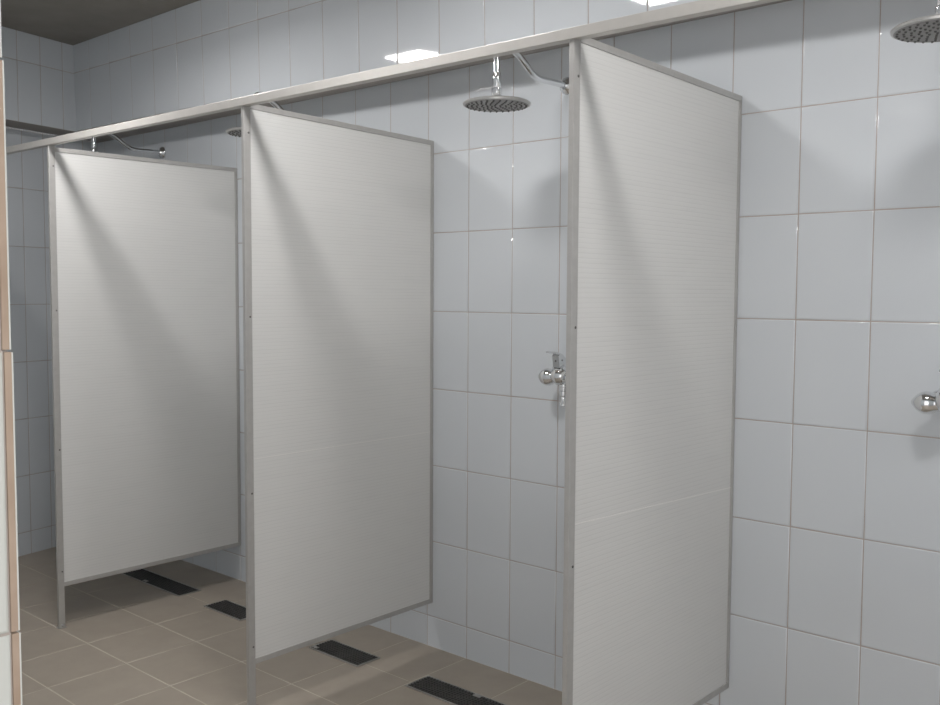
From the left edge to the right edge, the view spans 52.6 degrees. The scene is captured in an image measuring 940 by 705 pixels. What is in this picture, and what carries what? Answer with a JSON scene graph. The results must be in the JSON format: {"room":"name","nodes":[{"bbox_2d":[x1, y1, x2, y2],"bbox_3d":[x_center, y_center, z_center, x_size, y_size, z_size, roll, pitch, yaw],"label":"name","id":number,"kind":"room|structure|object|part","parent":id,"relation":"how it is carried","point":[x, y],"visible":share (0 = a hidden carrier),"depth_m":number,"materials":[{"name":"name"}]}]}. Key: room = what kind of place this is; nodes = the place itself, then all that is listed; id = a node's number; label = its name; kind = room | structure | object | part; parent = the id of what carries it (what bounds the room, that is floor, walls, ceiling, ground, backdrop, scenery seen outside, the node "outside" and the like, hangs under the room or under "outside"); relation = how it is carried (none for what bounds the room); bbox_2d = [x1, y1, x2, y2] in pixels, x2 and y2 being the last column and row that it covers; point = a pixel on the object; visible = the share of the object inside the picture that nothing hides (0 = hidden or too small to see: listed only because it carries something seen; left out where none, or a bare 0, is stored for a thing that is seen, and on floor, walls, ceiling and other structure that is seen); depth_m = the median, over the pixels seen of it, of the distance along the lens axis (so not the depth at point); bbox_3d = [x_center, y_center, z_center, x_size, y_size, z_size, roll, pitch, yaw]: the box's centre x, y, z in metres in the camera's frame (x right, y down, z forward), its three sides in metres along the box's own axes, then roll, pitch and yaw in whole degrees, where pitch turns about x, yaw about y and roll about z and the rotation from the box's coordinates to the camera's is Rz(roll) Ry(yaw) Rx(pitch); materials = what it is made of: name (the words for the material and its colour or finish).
{"room":"communal shower room","nodes":[
{"label":"communal shower room","id":0,"kind":"room"},
{"bbox_2d":[0,0,21,704],"bbox_3d":[-1.176,-0.038,1.435,6.050,2.668,0.265,3,5,41],"label":"wall","id":1,"kind":"structure","parent":0,"point":[10,637],"depth_m":1.00,"materials":[{"name":"tile"}]},
{"bbox_2d":[0,26,97,556],"bbox_3d":[-2.628,-0.236,4.230,0.184,2.738,2.660,2,4,29],"label":"wall","id":2,"kind":"structure","parent":0,"point":[39,82],"depth_m":4.97,"materials":[{"name":"tile"}]},
{"bbox_2d":[1,0,198,44],"bbox_3d":[-0.658,-1.464,2.416,6.800,0.060,2.535,3,5,41],"label":"ceiling","id":3,"kind":"structure","parent":0,"point":[71,22],"depth_m":4.40,"materials":[{"name":"paint"}]},
{"bbox_2d":[18,547,561,704],"bbox_3d":[-1.002,1.258,2.100,6.550,0.002,3.600,3,5,41],"label":"floor","id":4,"kind":"structure","parent":0,"point":[125,640],"depth_m":3.60,"materials":[{"name":"tile"}]},
{"bbox_2d":[47,145,240,628],"bbox_3d":[-1.400,0.136,4.194,0.030,1.972,0.896,3,5,41],"label":"partition","id":5,"kind":"object","parent":4,"relation":"on","point":[143,252],"depth_m":4.15,"materials":[{"name":"laminate"}]},
{"bbox_3d":[-1.686,0.153,3.872,0.014,1.970,0.026,3,5,41],"label":"post","id":6,"kind":"part","parent":5,"relation":"part of","materials":[{"name":"metal"}]},
{"bbox_3d":[-1.691,1.128,3.933,0.030,0.022,0.034,3,5,41],"label":"foot plate","id":7,"kind":"part","parent":5,"relation":"part of","materials":[{"name":"metal"}]},
{"bbox_2d":[6,0,779,154],"bbox_3d":[-0.193,-0.756,2.548,6.108,0.026,0.026,3,5,40],"label":"header rail","id":8,"kind":"object","parent":5,"relation":"on","point":[698,8],"visible":1,"depth_m":2.44,"materials":[{"name":"metal"}]},
{"bbox_2d":[121,568,200,596],"bbox_3d":[-1.486,1.098,4.553,0.520,0.006,0.118,3,5,41],"label":"floor drain","id":9,"kind":"object","parent":4,"relation":"on","point":[174,587],"visible":0.99,"depth_m":4.54,"materials":[{"name":"metal"}]},
{"bbox_2d":[203,599,245,620],"bbox_3d":[-1.038,1.126,4.158,0.277,0.004,0.118,3,5,41],"label":"floor drain","id":10,"kind":"object","parent":4,"relation":"on","point":[226,607],"visible":0.83,"depth_m":4.17,"materials":[{"name":"metal"}]},
{"bbox_2d":[241,105,433,704],"bbox_3d":[-0.435,0.187,3.361,0.030,1.984,0.866,3,5,41],"label":"partition","id":11,"kind":"object","parent":4,"relation":"on","point":[338,217],"depth_m":3.31,"materials":[{"name":"laminate"}]},
{"bbox_3d":[-0.711,0.210,3.050,0.014,1.970,0.026,3,5,41],"label":"post","id":12,"kind":"part","parent":11,"relation":"part of","materials":[{"name":"metal"}]},
{"bbox_2d":[309,639,379,666],"bbox_3d":[-0.487,1.159,3.671,0.284,0.006,0.118,3,5,41],"label":"floor drain","id":13,"kind":"object","parent":4,"relation":"on","point":[343,652],"visible":1,"depth_m":3.67,"materials":[{"name":"metal"}]},
{"bbox_2d":[405,675,506,704],"bbox_3d":[0.004,1.189,3.237,0.520,0.006,0.118,3,5,41],"label":"floor drain","id":14,"kind":"object","parent":4,"relation":"on","point":[447,692],"visible":1,"depth_m":3.30,"materials":[{"name":"metal"}]},
{"bbox_2d":[562,38,741,704],"bbox_3d":[0.508,0.241,2.546,0.030,1.988,0.840,4,5,42],"label":"partition","id":15,"kind":"object","parent":4,"relation":"on","point":[654,149],"depth_m":2.48,"materials":[{"name":"laminate"}]},
{"bbox_3d":[0.237,0.265,2.248,0.014,1.970,0.026,4,5,42],"label":"post","id":16,"kind":"part","parent":15,"relation":"part of","materials":[{"name":"metal"}]},
{"bbox_2d":[73,0,939,704],"bbox_3d":[0.179,-0.177,3.210,6.380,2.778,0.257,3,5,41],"label":"wall","id":17,"kind":"structure","parent":0,"point":[835,570],"depth_m":2.84,"materials":[{"name":"tile"}]},
{"bbox_2d":[91,134,165,158],"bbox_3d":[-1.738,-0.996,4.710,0.210,0.207,0.477,3,5,41],"label":"shower","id":18,"kind":"object","parent":17,"relation":"attached to","point":[161,152],"visible":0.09,"depth_m":4.75,"materials":[{"name":"silver metal"}]},
{"bbox_2d":[226,91,283,136],"bbox_3d":[-0.770,-0.955,3.854,0.210,0.177,0.477,3,5,41],"label":"shower","id":19,"kind":"object","parent":17,"relation":"attached to","point":[235,131],"visible":0.2,"depth_m":3.76,"materials":[{"name":"silver metal"}]},
{"bbox_3d":[-0.743,-0.977,3.884,0.021,0.137,0.371,3,5,41],"label":"arm","id":20,"kind":"part","parent":19,"relation":"part of","materials":[{"name":"silver metal"}]},
{"bbox_2d":[463,41,568,112],"bbox_3d":[0.172,-0.866,3.024,0.210,0.207,0.477,3,5,41],"label":"shower","id":21,"kind":"object","parent":17,"relation":"attached to","point":[496,103],"visible":0.92,"depth_m":2.92,"materials":[{"name":"silver metal"}]},
{"bbox_3d":[0.199,-0.915,3.052,0.021,0.112,0.371,3,5,41],"label":"arm","id":22,"kind":"part","parent":21,"relation":"part of","materials":[{"name":"silver metal"}]},
{"bbox_2d":[538,351,565,405],"bbox_3d":[0.303,0.086,3.184,0.180,0.187,0.148,3,5,41],"label":"shower mixer","id":23,"kind":"object","parent":17,"relation":"attached to","point":[556,375],"visible":0.63,"depth_m":3.17,"materials":[{"name":"silver metal"}]},
{"bbox_3d":[0.288,0.024,3.162,0.027,0.060,0.101,3,5,41],"label":"lever","id":24,"kind":"part","parent":23,"relation":"part of","materials":[{"name":"silver metal"}]},
{"bbox_2d":[559,384,565,405],"bbox_3d":[0.315,0.138,3.201,0.033,0.083,0.033,3,5,41],"label":"outlet","id":25,"kind":"object","parent":23,"relation":"attached to","point":[562,392],"depth_m":3.19,"materials":[{"name":"silver metal"}]},
{"bbox_2d":[890,0,939,42],"bbox_3d":[1.126,-0.812,2.181,0.210,0.207,0.477,3,5,41],"label":"shower","id":26,"kind":"object","parent":17,"relation":"attached to","point":[925,29],"visible":1,"depth_m":2.08,"materials":[{"name":"silver metal"}]},
{"bbox_2d":[911,369,939,413],"bbox_3d":[1.204,0.132,2.388,0.180,0.187,0.148,3,5,41],"label":"shower mixer","id":27,"kind":"object","parent":17,"relation":"attached to","point":[926,402],"visible":1,"depth_m":2.40,"materials":[{"name":"silver metal"}]}
]}

